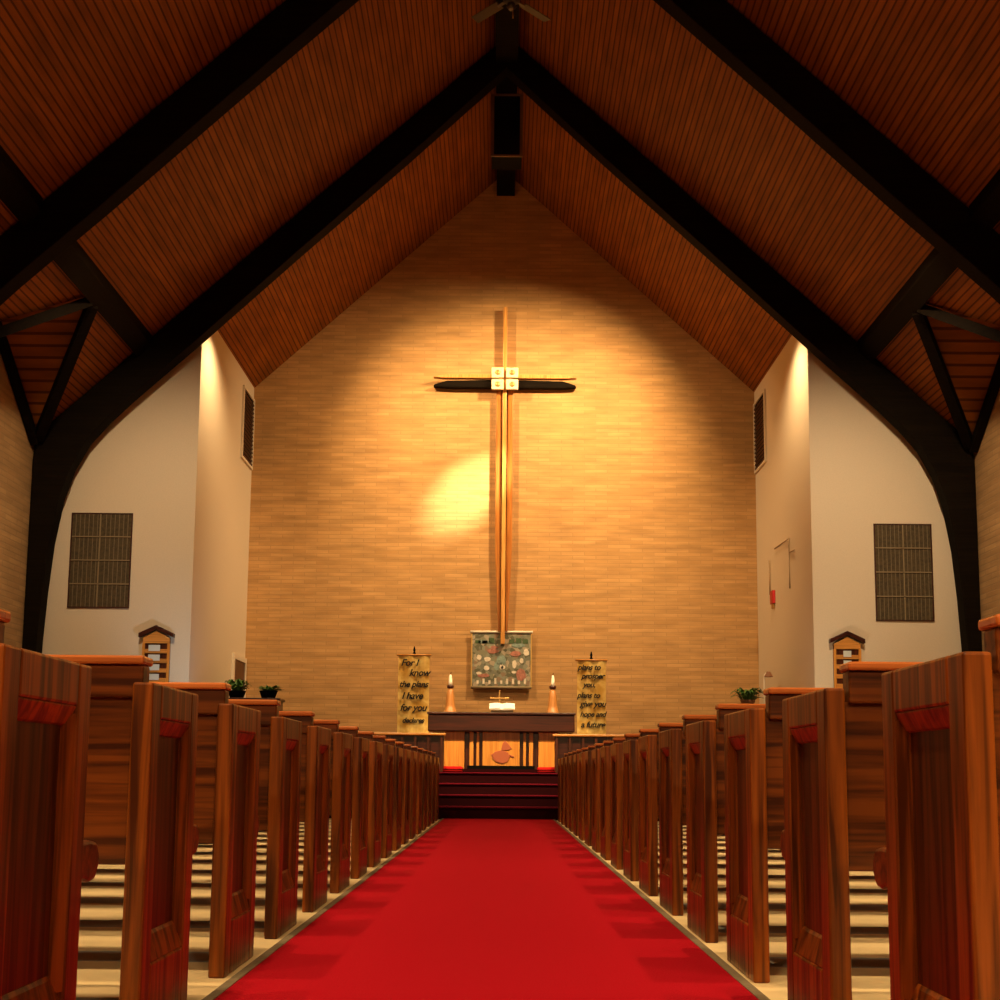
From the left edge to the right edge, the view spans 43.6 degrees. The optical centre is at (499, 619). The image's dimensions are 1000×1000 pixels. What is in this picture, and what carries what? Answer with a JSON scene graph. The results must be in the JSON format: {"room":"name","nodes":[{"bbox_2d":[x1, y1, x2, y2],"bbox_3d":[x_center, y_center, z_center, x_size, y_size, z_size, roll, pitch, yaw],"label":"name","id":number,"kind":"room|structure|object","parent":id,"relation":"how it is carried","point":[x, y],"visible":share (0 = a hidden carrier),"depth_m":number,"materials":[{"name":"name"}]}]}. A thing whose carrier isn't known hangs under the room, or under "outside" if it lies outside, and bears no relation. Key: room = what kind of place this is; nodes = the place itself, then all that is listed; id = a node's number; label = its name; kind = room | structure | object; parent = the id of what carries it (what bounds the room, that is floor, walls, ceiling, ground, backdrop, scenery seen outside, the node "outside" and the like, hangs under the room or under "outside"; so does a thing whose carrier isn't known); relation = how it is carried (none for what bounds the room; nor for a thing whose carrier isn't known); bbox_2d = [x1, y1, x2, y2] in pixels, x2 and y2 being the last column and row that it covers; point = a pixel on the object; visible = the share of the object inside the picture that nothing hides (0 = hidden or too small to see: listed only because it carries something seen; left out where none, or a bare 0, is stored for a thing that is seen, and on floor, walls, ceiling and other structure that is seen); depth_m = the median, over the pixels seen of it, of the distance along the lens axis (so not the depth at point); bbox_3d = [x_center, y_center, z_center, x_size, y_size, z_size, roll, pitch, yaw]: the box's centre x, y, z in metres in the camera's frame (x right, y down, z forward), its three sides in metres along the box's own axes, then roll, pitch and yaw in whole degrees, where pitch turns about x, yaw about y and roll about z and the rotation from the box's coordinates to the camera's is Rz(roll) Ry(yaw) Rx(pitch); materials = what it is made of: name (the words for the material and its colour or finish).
{"room":"church","nodes":[
{"label":"church","id":0,"kind":"room"},
{"bbox_2d":[0,353,33,647],"bbox_3d":[-6.691,-2.144,6.626,0.300,7.000,22.620,0,-7,0],"label":"wall","id":1,"kind":"structure","parent":0,"point":[16,452],"depth_m":16.77,"materials":[{"name":"beige brick"}]},
{"bbox_2d":[42,342,204,681],"bbox_3d":[-5.432,-0.902,17.767,2.200,7.280,0.200,0,-7,0],"label":"wall","id":2,"kind":"structure","parent":0,"point":[146,463],"depth_m":17.75,"materials":[{"name":"white paint"}]},
{"bbox_2d":[67,513,132,607],"bbox_3d":[-5.643,-0.844,17.645,0.868,1.358,0.024,0,-7,0],"label":"air vent","id":3,"kind":"object","parent":2,"relation":"in","point":[100,543],"visible":1,"depth_m":17.65,"materials":[{"name":"grey metal"}]},
{"bbox_2d":[138,625,174,681],"bbox_3d":[-4.806,0.671,17.425,0.490,1.204,0.087,0,-7,0],"label":"hymn board","id":4,"kind":"object","parent":2,"relation":"attached to","point":[156,645],"visible":0.59,"depth_m":17.44,"materials":[{"name":"brown wood"}]},
{"bbox_2d":[192,331,253,697],"bbox_3d":[-4.431,-0.663,19.641,0.200,7.280,3.580,0,-7,0],"label":"wall","id":5,"kind":"structure","parent":0,"point":[225,478],"depth_m":19.39,"materials":[{"name":"white paint"}]},
{"bbox_2d":[231,653,246,697],"bbox_3d":[-4.324,1.532,20.600,0.043,1.880,1.000,0,-7,0],"label":"door","id":6,"kind":"structure","parent":5,"relation":"in","point":[239,663],"depth_m":20.61,"materials":[{"name":"brown wood"}]},
{"bbox_2d":[240,385,254,469],"bbox_3d":[-4.285,-3.263,21.261,0.037,1.240,0.900,0,-7,0],"label":"air vent","id":7,"kind":"object","parent":5,"relation":"in","point":[248,402],"visible":1,"depth_m":21.23,"materials":[{"name":"black metal"}]},
{"bbox_2d":[76,818,890,999],"bbox_3d":[-0.002,1.436,5.974,13.740,0.150,22.210,0,-7,0],"label":"floor","id":8,"kind":"structure","parent":0,"point":[102,897],"depth_m":5.21,"materials":[{"name":"stone"}]},
{"bbox_2d":[0,609,98,999],"bbox_3d":[-3.105,0.439,2.374,4.550,0.895,0.665,0,-7,0],"label":"pew","id":9,"kind":"object","parent":8,"relation":"on","point":[45,856],"visible":1,"depth_m":2.32,"materials":[{"name":"brown wood"}]},
{"bbox_2d":[49,655,198,999],"bbox_3d":[-3.104,0.549,3.267,4.550,0.895,0.665,0,-7,0],"label":"pew","id":10,"kind":"object","parent":8,"relation":"on","point":[140,800],"visible":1,"depth_m":3.00,"materials":[{"name":"brown wood"}]},
{"bbox_2d":[152,682,260,977],"bbox_3d":[-3.103,0.659,4.160,4.550,0.895,0.665,0,-7,0],"label":"pew","id":11,"kind":"object","parent":8,"relation":"on","point":[226,817],"visible":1,"depth_m":3.89,"materials":[{"name":"brown wood"}]},
{"bbox_2d":[229,699,301,938],"bbox_3d":[-3.103,0.769,5.053,4.550,0.895,0.665,0,-7,0],"label":"pew","id":12,"kind":"object","parent":8,"relation":"on","point":[280,737],"visible":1,"depth_m":4.78,"materials":[{"name":"brown wood"}]},
{"bbox_2d":[279,711,330,912],"bbox_3d":[-3.102,0.879,5.947,4.550,0.895,0.665,0,-7,0],"label":"pew","id":13,"kind":"object","parent":8,"relation":"on","point":[316,740],"visible":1,"depth_m":5.67,"materials":[{"name":"brown wood"}]},
{"bbox_2d":[313,720,352,892],"bbox_3d":[-3.102,0.989,6.840,4.550,0.895,0.665,0,-7,0],"label":"pew","id":14,"kind":"object","parent":8,"relation":"on","point":[341,743],"visible":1,"depth_m":6.55,"materials":[{"name":"brown wood"}]},
{"bbox_2d":[339,726,369,878],"bbox_3d":[-3.101,1.099,7.733,4.550,0.895,0.665,0,-7,0],"label":"pew","id":15,"kind":"object","parent":8,"relation":"on","point":[360,756],"visible":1,"depth_m":7.44,"materials":[{"name":"brown wood"}]},
{"bbox_2d":[358,731,382,867],"bbox_3d":[-3.100,1.209,8.627,4.550,0.895,0.665,0,-7,0],"label":"pew","id":16,"kind":"object","parent":8,"relation":"on","point":[376,748],"visible":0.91,"depth_m":8.33,"materials":[{"name":"brown wood"}]},
{"bbox_2d":[373,735,393,857],"bbox_3d":[-3.100,1.319,9.520,4.550,0.895,0.665,0,-7,0],"label":"pew","id":17,"kind":"object","parent":8,"relation":"on","point":[388,750],"visible":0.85,"depth_m":9.23,"materials":[{"name":"brown wood"}]},
{"bbox_2d":[385,739,402,850],"bbox_3d":[-3.099,1.429,10.413,4.550,0.895,0.665,0,-7,0],"label":"pew","id":18,"kind":"object","parent":8,"relation":"on","point":[398,752],"visible":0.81,"depth_m":10.12,"materials":[{"name":"brown wood"}]},
{"bbox_2d":[395,742,410,844],"bbox_3d":[-3.099,1.539,11.306,4.550,0.895,0.665,0,-7,0],"label":"pew","id":19,"kind":"object","parent":8,"relation":"on","point":[406,753],"visible":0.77,"depth_m":11.01,"materials":[{"name":"brown wood"}]},
{"bbox_2d":[404,744,416,838],"bbox_3d":[-3.098,1.649,12.200,4.550,0.895,0.665,0,-7,0],"label":"pew","id":20,"kind":"object","parent":8,"relation":"on","point":[413,755],"visible":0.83,"depth_m":11.91,"materials":[{"name":"brown wood"}]},
{"bbox_2d":[411,746,422,834],"bbox_3d":[-3.097,1.759,13.093,4.550,0.895,0.665,0,-7,0],"label":"pew","id":21,"kind":"object","parent":8,"relation":"on","point":[413,748],"visible":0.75,"depth_m":12.80,"materials":[{"name":"brown wood"}]},
{"bbox_2d":[417,748,427,830],"bbox_3d":[-3.097,1.869,13.986,4.550,0.895,0.665,0,-7,0],"label":"pew","id":22,"kind":"object","parent":8,"relation":"on","point":[419,750],"visible":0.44,"depth_m":13.69,"materials":[{"name":"brown wood"}]},
{"bbox_2d":[423,750,431,826],"bbox_3d":[-3.096,1.979,14.879,4.550,0.895,0.665,0,-7,0],"label":"pew","id":23,"kind":"object","parent":8,"relation":"on","point":[429,766],"visible":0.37,"depth_m":14.58,"materials":[{"name":"brown wood"}]},
{"bbox_2d":[428,751,435,823],"bbox_3d":[-3.096,2.089,15.773,4.550,0.895,0.665,0,-7,0],"label":"pew","id":24,"kind":"object","parent":8,"relation":"on","point":[429,752],"visible":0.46,"depth_m":15.47,"materials":[{"name":"brown wood"}]},
{"bbox_2d":[432,752,438,820],"bbox_3d":[-3.095,2.199,16.666,4.550,0.895,0.665,0,-7,0],"label":"pew","id":25,"kind":"object","parent":8,"relation":"on","point":[433,753],"visible":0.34,"depth_m":16.38,"materials":[{"name":"brown wood"}]},
{"bbox_2d":[202,818,769,999],"bbox_3d":[-0.027,1.536,7.463,1.537,0.013,19.190,0,-7,0],"label":"carpet","id":26,"kind":"object","parent":8,"relation":"on","point":[468,909],"visible":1,"depth_m":4.68,"materials":[{"name":"red carpet"}]},
{"bbox_2d":[0,0,999,305],"bbox_3d":[0.052,-3.398,13.421,13.130,11.266,0.250,0,-7,0],"label":"roof beam","id":27,"kind":"structure","parent":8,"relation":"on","point":[122,168],"depth_m":13.55,"materials":[{"name":"black wood"}]},
{"bbox_2d":[22,46,981,652],"bbox_3d":[0.055,-2.882,17.609,13.130,11.266,0.250,0,-7,0],"label":"arch","id":28,"kind":"object","parent":8,"relation":"on","point":[56,460],"visible":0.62,"depth_m":17.68,"materials":[{"name":"black wood"}]},
{"bbox_2d":[558,753,567,821],"bbox_3d":[3.053,2.251,16.655,4.550,0.895,0.665,0,-7,0],"label":"pew","id":29,"kind":"object","parent":8,"relation":"on","point":[565,754],"visible":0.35,"depth_m":16.36,"materials":[{"name":"brown wood"}]},
{"bbox_2d":[561,752,571,824],"bbox_3d":[3.052,2.141,15.762,4.550,0.895,0.665,0,-7,0],"label":"pew","id":30,"kind":"object","parent":8,"relation":"on","point":[569,753],"visible":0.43,"depth_m":15.48,"materials":[{"name":"brown wood"}]},
{"bbox_2d":[565,751,576,827],"bbox_3d":[3.052,2.031,14.869,4.550,0.895,0.665,0,-7,0],"label":"pew","id":31,"kind":"object","parent":8,"relation":"on","point":[573,752],"visible":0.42,"depth_m":14.58,"materials":[{"name":"brown wood"}]},
{"bbox_2d":[569,749,581,831],"bbox_3d":[3.051,1.921,13.975,4.550,0.895,0.665,0,-7,0],"label":"pew","id":32,"kind":"object","parent":8,"relation":"on","point":[577,750],"visible":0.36,"depth_m":13.70,"materials":[{"name":"brown wood"}]},
{"bbox_2d":[573,748,587,835],"bbox_3d":[3.050,1.811,13.082,4.550,0.895,0.665,0,-7,0],"label":"pew","id":33,"kind":"object","parent":8,"relation":"on","point":[575,756],"visible":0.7,"depth_m":12.80,"materials":[{"name":"brown wood"}]},
{"bbox_2d":[579,746,594,840],"bbox_3d":[3.050,1.701,12.189,4.550,0.895,0.665,0,-7,0],"label":"pew","id":34,"kind":"object","parent":8,"relation":"on","point":[590,748],"visible":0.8,"depth_m":11.89,"materials":[{"name":"brown wood"}]},
{"bbox_2d":[585,743,602,845],"bbox_3d":[3.049,1.591,11.296,4.550,0.895,0.665,0,-7,0],"label":"pew","id":35,"kind":"object","parent":8,"relation":"on","point":[588,754],"visible":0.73,"depth_m":11.01,"materials":[{"name":"brown wood"}]},
{"bbox_2d":[592,741,612,852],"bbox_3d":[3.049,1.481,10.402,4.550,0.895,0.665,0,-7,0],"label":"pew","id":36,"kind":"object","parent":8,"relation":"on","point":[595,752],"visible":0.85,"depth_m":10.12,"materials":[{"name":"brown wood"}]},
{"bbox_2d":[600,737,624,859],"bbox_3d":[3.048,1.371,9.509,4.550,0.895,0.665,0,-7,0],"label":"pew","id":37,"kind":"object","parent":8,"relation":"on","point":[605,785],"visible":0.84,"depth_m":9.22,"materials":[{"name":"brown wood"}]},
{"bbox_2d":[610,734,639,869],"bbox_3d":[3.047,1.261,8.616,4.550,0.895,0.665,0,-7,0],"label":"pew","id":38,"kind":"object","parent":8,"relation":"on","point":[616,750],"visible":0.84,"depth_m":8.33,"materials":[{"name":"brown wood"}]},
{"bbox_2d":[623,729,658,880],"bbox_3d":[3.047,1.151,7.723,4.550,0.895,0.665,0,-7,0],"label":"pew","id":39,"kind":"object","parent":8,"relation":"on","point":[630,747],"visible":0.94,"depth_m":7.43,"materials":[{"name":"brown wood"}]},
{"bbox_2d":[638,723,682,895],"bbox_3d":[3.046,1.041,6.829,4.550,0.895,0.665,0,-7,0],"label":"pew","id":40,"kind":"object","parent":8,"relation":"on","point":[648,745],"visible":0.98,"depth_m":6.55,"materials":[{"name":"brown wood"}]},
{"bbox_2d":[659,715,716,915],"bbox_3d":[3.046,0.931,5.936,4.550,0.895,0.665,0,-7,0],"label":"pew","id":41,"kind":"object","parent":8,"relation":"on","point":[672,745],"visible":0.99,"depth_m":5.67,"materials":[{"name":"brown wood"}]},
{"bbox_2d":[686,703,765,942],"bbox_3d":[3.045,0.821,5.043,4.550,0.895,0.665,0,-7,0],"label":"pew","id":42,"kind":"object","parent":8,"relation":"on","point":[705,770],"visible":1,"depth_m":4.78,"materials":[{"name":"brown wood"}]},
{"bbox_2d":[724,687,842,982],"bbox_3d":[3.044,0.711,4.150,4.550,0.895,0.665,0,-7,0],"label":"pew","id":43,"kind":"object","parent":8,"relation":"on","point":[753,742],"visible":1,"depth_m":3.89,"materials":[{"name":"brown wood"}]},
{"bbox_2d":[780,661,922,999],"bbox_3d":[3.044,0.601,3.256,4.550,0.895,0.665,0,-7,0],"label":"pew","id":44,"kind":"object","parent":8,"relation":"on","point":[835,822],"visible":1,"depth_m":3.00,"materials":[{"name":"brown wood"}]},
{"bbox_2d":[873,614,999,999],"bbox_3d":[3.043,0.491,2.363,4.550,0.895,0.665,0,-7,0],"label":"pew","id":45,"kind":"object","parent":8,"relation":"on","point":[938,866],"visible":1,"depth_m":2.23,"materials":[{"name":"brown wood"}]},
{"bbox_2d":[0,0,999,433],"bbox_3d":[0.072,-6.610,8.975,13.740,6.044,26.800,0,-7,0],"label":"ceiling","id":46,"kind":"structure","parent":0,"point":[76,76],"depth_m":16.06,"materials":[{"name":"brown wood"}]},
{"bbox_2d":[0,145,42,225],"bbox_3d":[-5.006,-4.578,11.741,0.190,0.318,3.380,0,-7,0],"label":"beam","id":47,"kind":"structure","parent":46,"relation":"attached to","point":[17,193],"depth_m":12.90,"materials":[{"name":"black wood"}]},
{"bbox_2d":[0,241,151,444],"bbox_3d":[-5.709,-3.455,15.558,1.590,1.626,3.970,0,-7,0],"label":"beam","id":48,"kind":"structure","parent":46,"relation":"attached to","point":[100,295],"depth_m":16.11,"materials":[{"name":"black wood"}]},
{"bbox_2d":[496,77,516,195],"bbox_3d":[0.104,-8.021,20.358,0.320,0.440,3.950,0,-7,0],"label":"ridge beam","id":49,"kind":"structure","parent":46,"relation":"attached to","point":[505,178],"depth_m":21.53,"materials":[{"name":"black wood"}]},
{"bbox_2d":[491,94,522,169],"bbox_3d":[0.107,-7.477,19.094,0.480,1.050,0.425,0,-7,0],"label":"speaker","id":50,"kind":"object","parent":49,"relation":"hanging from","point":[506,109],"visible":1,"depth_m":18.90},
{"bbox_2d":[494,96,519,153],"bbox_3d":[0.106,-7.476,18.899,0.380,0.940,0.012,0,-7,0],"label":"grille","id":51,"kind":"object","parent":50,"relation":"attached to","point":[506,108],"depth_m":18.90,"materials":[{"name":"black"}]},
{"bbox_2d":[495,0,518,62],"bbox_3d":[0.101,-8.536,16.180,0.320,0.440,3.970,0,-7,0],"label":"ridge beam","id":52,"kind":"structure","parent":46,"relation":"attached to","point":[507,27],"depth_m":17.42,"materials":[{"name":"black wood"}]},
{"bbox_2d":[472,0,550,22],"bbox_3d":[0.144,-7.919,15.585,1.021,0.930,1.021,0,-7,0],"label":"ceiling fan","id":53,"kind":"object","parent":52,"relation":"hanging from","point":[495,7],"visible":1,"depth_m":15.80,"materials":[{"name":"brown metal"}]},
{"bbox_2d":[858,248,999,452],"bbox_3d":[5.821,-3.357,15.538,1.590,1.626,3.970,0,-7,0],"label":"beam","id":54,"kind":"structure","parent":46,"relation":"attached to","point":[910,300],"depth_m":16.08,"materials":[{"name":"black wood"}]},
{"bbox_2d":[969,169,999,233],"bbox_3d":[5.124,-4.492,11.723,0.190,0.318,3.380,0,-7,0],"label":"beam","id":55,"kind":"structure","parent":46,"relation":"attached to","point":[984,211],"depth_m":13.06,"materials":[{"name":"black wood"}]},
{"bbox_2d":[245,180,758,734],"bbox_3d":[0.058,-2.383,21.805,9.140,11.300,0.300,0,-7,0],"label":"wall","id":56,"kind":"structure","parent":0,"point":[372,530],"depth_m":21.63,"materials":[{"name":"beige brick"}]},
{"bbox_2d":[434,307,575,644],"bbox_3d":[0.071,-2.529,21.515,2.477,5.920,0.309,0,-7,0],"label":"wall cross","id":57,"kind":"object","parent":56,"relation":"attached to","point":[504,387],"visible":1,"depth_m":21.59,"materials":[{"name":"brown wood"}]},
{"bbox_2d":[470,630,532,688],"bbox_3d":[0.024,0.674,21.192,1.060,0.992,0.048,0,-7,0],"label":"tapestry","id":58,"kind":"object","parent":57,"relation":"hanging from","point":[494,665],"visible":1,"depth_m":21.19,"materials":[{"name":"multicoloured fabric"}]},
{"bbox_2d":[740,700,754,703],"bbox_3d":[3.802,1.297,19.183,0.240,0.140,0.236,0,-7,0],"label":"pot","id":59,"kind":"object","parent":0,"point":[742,701],"depth_m":19.09,"materials":[{"name":"brown"}]},
{"bbox_2d":[754,336,810,703],"bbox_3d":[4.509,-0.587,19.626,0.200,7.280,3.580,0,-7,0],"label":"wall","id":60,"kind":"structure","parent":0,"point":[784,649],"depth_m":19.41,"materials":[{"name":"white paint"}]},
{"bbox_2d":[753,389,766,473],"bbox_3d":[4.414,-3.189,21.246,0.037,1.240,0.900,0,-7,0],"label":"air vent","id":61,"kind":"object","parent":60,"relation":"in","point":[759,406],"visible":1,"depth_m":21.21,"materials":[{"name":"black metal"}]},
{"bbox_2d":[770,590,775,608],"bbox_3d":[4.383,-0.325,20.087,0.050,0.290,0.180,0,-7,0],"label":"fire alarm","id":62,"kind":"object","parent":60,"relation":"attached to","point":[772,593],"visible":1,"depth_m":20.03,"materials":[{"name":"red"}]},
{"bbox_2d":[769,538,794,594],"bbox_3d":[4.397,-0.812,19.522,0.022,0.800,1.760,0,-7,0],"label":"cable conduit","id":63,"kind":"object","parent":60,"relation":"attached to","point":[788,539],"visible":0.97,"depth_m":19.03,"materials":[{"name":"beige metal"}]},
{"bbox_2d":[804,347,961,687],"bbox_3d":[5.508,-0.809,17.748,2.200,7.280,0.200,0,-7,0],"label":"wall","id":64,"kind":"structure","parent":0,"point":[862,473],"depth_m":17.73,"materials":[{"name":"white paint"}]},
{"bbox_2d":[829,631,864,687],"bbox_3d":[4.844,0.753,17.409,0.490,1.204,0.087,0,-7,0],"label":"hymn board","id":65,"kind":"object","parent":64,"relation":"attached to","point":[845,650],"visible":0.48,"depth_m":17.43,"materials":[{"name":"brown wood"}]},
{"bbox_2d":[873,524,934,620],"bbox_3d":[5.691,-0.673,17.616,0.818,1.388,0.024,0,-7,0],"label":"air vent","id":66,"kind":"object","parent":64,"relation":"in","point":[903,559],"visible":1,"depth_m":17.61,"materials":[{"name":"grey metal"}]},
{"bbox_2d":[973,389,999,651],"bbox_3d":[6.749,-2.030,6.603,0.300,7.000,22.620,0,-7,0],"label":"wall","id":67,"kind":"structure","parent":0,"point":[987,459],"depth_m":16.88,"materials":[{"name":"beige brick"}]},
{"bbox_3d":[0.010,2.732,19.117,13.740,0.790,4.185,0,-7,0],"label":"floor","id":68,"kind":"structure","parent":0,"visible":0},
{"bbox_2d":[229,698,284,710],"bbox_3d":[-3.812,1.760,19.227,0.900,1.100,0.510,0,-7,0],"label":"base cabinet","id":69,"kind":"object","parent":68,"relation":"on","point":[279,699],"visible":0.15,"depth_m":19.05,"materials":[{"name":"brown wood"}]},
{"bbox_2d":[225,679,248,697],"bbox_3d":[-4.065,1.060,19.304,0.434,0.304,0.422,5,-9,-35],"label":"potted plant","id":70,"kind":"object","parent":69,"relation":"on","point":[237,687],"visible":0.89,"depth_m":19.22,"materials":[{"name":"green plant"}]},
{"bbox_2d":[259,685,282,697],"bbox_3d":[-3.548,1.118,19.325,0.436,0.204,0.429,0,-7,0],"label":"potted plant","id":71,"kind":"object","parent":69,"relation":"on","point":[265,692],"visible":0.99,"depth_m":19.22,"materials":[{"name":"green plant"}]},
{"bbox_2d":[374,732,445,771],"bbox_3d":[-2.510,1.905,18.105,3.450,0.560,0.120,0,-7,0],"label":"rail","id":72,"kind":"object","parent":68,"relation":"on","point":[434,742],"visible":0.22,"depth_m":18.12,"materials":[{"name":"brown wood"}]},
{"bbox_2d":[397,646,431,732],"bbox_3d":[-1.369,1.418,19.998,0.466,2.010,0.423,-5,-9,38],"label":"banner stand","id":73,"kind":"object","parent":68,"relation":"on","point":[413,669],"visible":0.99,"depth_m":20.00,"materials":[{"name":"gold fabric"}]},
{"bbox_2d":[439,766,462,771],"bbox_3d":[-0.732,2.183,18.291,0.388,0.085,0.208,0,-7,0],"label":"cushion","id":74,"kind":"object","parent":68,"relation":"on","point":[446,768],"visible":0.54,"depth_m":18.20,"materials":[{"name":"red fabric"}]},
{"bbox_2d":[329,772,658,820],"bbox_3d":[0.009,2.473,17.626,8.600,0.640,1.197,0,-7,0],"label":"steps","id":75,"kind":"structure","parent":68,"relation":"on","point":[462,795],"depth_m":17.35,"materials":[{"name":"red carpet"}]},
{"bbox_2d":[427,712,575,772],"bbox_3d":[0.017,1.871,18.974,2.200,0.885,1.120,0,-7,0],"label":"altar","id":76,"kind":"object","parent":68,"relation":"on","point":[499,742],"visible":0.9,"depth_m":18.52,"materials":[{"name":"brown wood"}]},
{"bbox_2d":[443,673,456,711],"bbox_3d":[-0.752,1.099,18.928,0.200,0.621,0.200,0,-7,0],"label":"candlestick","id":77,"kind":"object","parent":76,"relation":"on","point":[450,701],"visible":0.91,"depth_m":18.87,"materials":[{"name":"brown wood"}]},
{"bbox_2d":[449,674,451,684],"bbox_3d":[-0.750,0.909,18.951,0.060,0.165,0.058,0,-7,0],"label":"candle","id":78,"kind":"object","parent":77,"relation":"on","point":[450,677],"depth_m":18.93,"materials":[{"name":"beige wax"}]},
{"bbox_2d":[490,690,508,702],"bbox_3d":[-0.007,1.267,19.209,0.300,0.370,0.140,0,-7,0],"label":"cross","id":79,"kind":"object","parent":76,"relation":"on","point":[499,697],"visible":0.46,"depth_m":19.21,"materials":[{"name":"gold metal"}]},
{"bbox_2d":[489,703,514,711],"bbox_3d":[0.031,1.313,18.716,0.380,0.159,0.268,0,-7,0],"label":"open book","id":80,"kind":"object","parent":76,"relation":"on","point":[495,707],"visible":0.9,"depth_m":18.72,"materials":[{"name":"white paper"}]},
{"bbox_2d":[546,673,558,712],"bbox_3d":[0.798,1.113,18.925,0.200,0.621,0.200,0,-7,0],"label":"candlestick","id":81,"kind":"object","parent":76,"relation":"on","point":[552,701],"visible":0.92,"depth_m":18.87,"materials":[{"name":"brown wood"}]},
{"bbox_2d":[551,675,554,685],"bbox_3d":[0.800,0.922,18.949,0.060,0.165,0.058,0,-7,0],"label":"candle","id":82,"kind":"object","parent":81,"relation":"on","point":[552,678],"depth_m":18.93,"materials":[{"name":"beige wax"}]},
{"bbox_2d":[537,767,554,772],"bbox_3d":[0.733,2.196,18.288,0.388,0.085,0.208,0,-7,0],"label":"cushion","id":83,"kind":"object","parent":68,"relation":"on","point":[539,769],"visible":0.55,"depth_m":18.19,"materials":[{"name":"red fabric"}]},
{"bbox_2d":[552,734,624,772],"bbox_3d":[2.512,1.948,18.096,3.505,0.560,0.120,0,-7,0],"label":"rail","id":84,"kind":"object","parent":68,"relation":"on","point":[564,743],"visible":0.2,"depth_m":18.11,"materials":[{"name":"brown wood"}]},
{"bbox_2d":[575,651,607,733],"bbox_3d":[1.484,1.474,20.004,0.452,1.950,0.400,-4,-8,34],"label":"banner stand","id":85,"kind":"object","parent":68,"relation":"on","point":[591,673],"visible":1,"depth_m":20.00,"materials":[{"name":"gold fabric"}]},
{"bbox_2d":[763,672,772,703],"bbox_3d":[4.148,1.612,19.547,0.275,1.610,0.256,0,-7,0],"label":"floor lamp","id":86,"kind":"object","parent":68,"relation":"on","point":[767,674],"visible":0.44,"depth_m":19.61,"materials":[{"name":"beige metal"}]},
{"bbox_3d":[3.797,1.863,19.113,0.360,1.000,0.360,0,-7,0],"label":"plant stand","id":87,"kind":"object","parent":68,"relation":"on","visible":0},
{"bbox_2d":[731,687,762,703],"bbox_3d":[3.808,1.204,19.205,0.563,0.331,0.572,0,-7,0],"label":"potted fern","id":88,"kind":"object","parent":87,"relation":"on","point":[749,697],"visible":0.94,"depth_m":19.10,"materials":[{"name":"green plant"}]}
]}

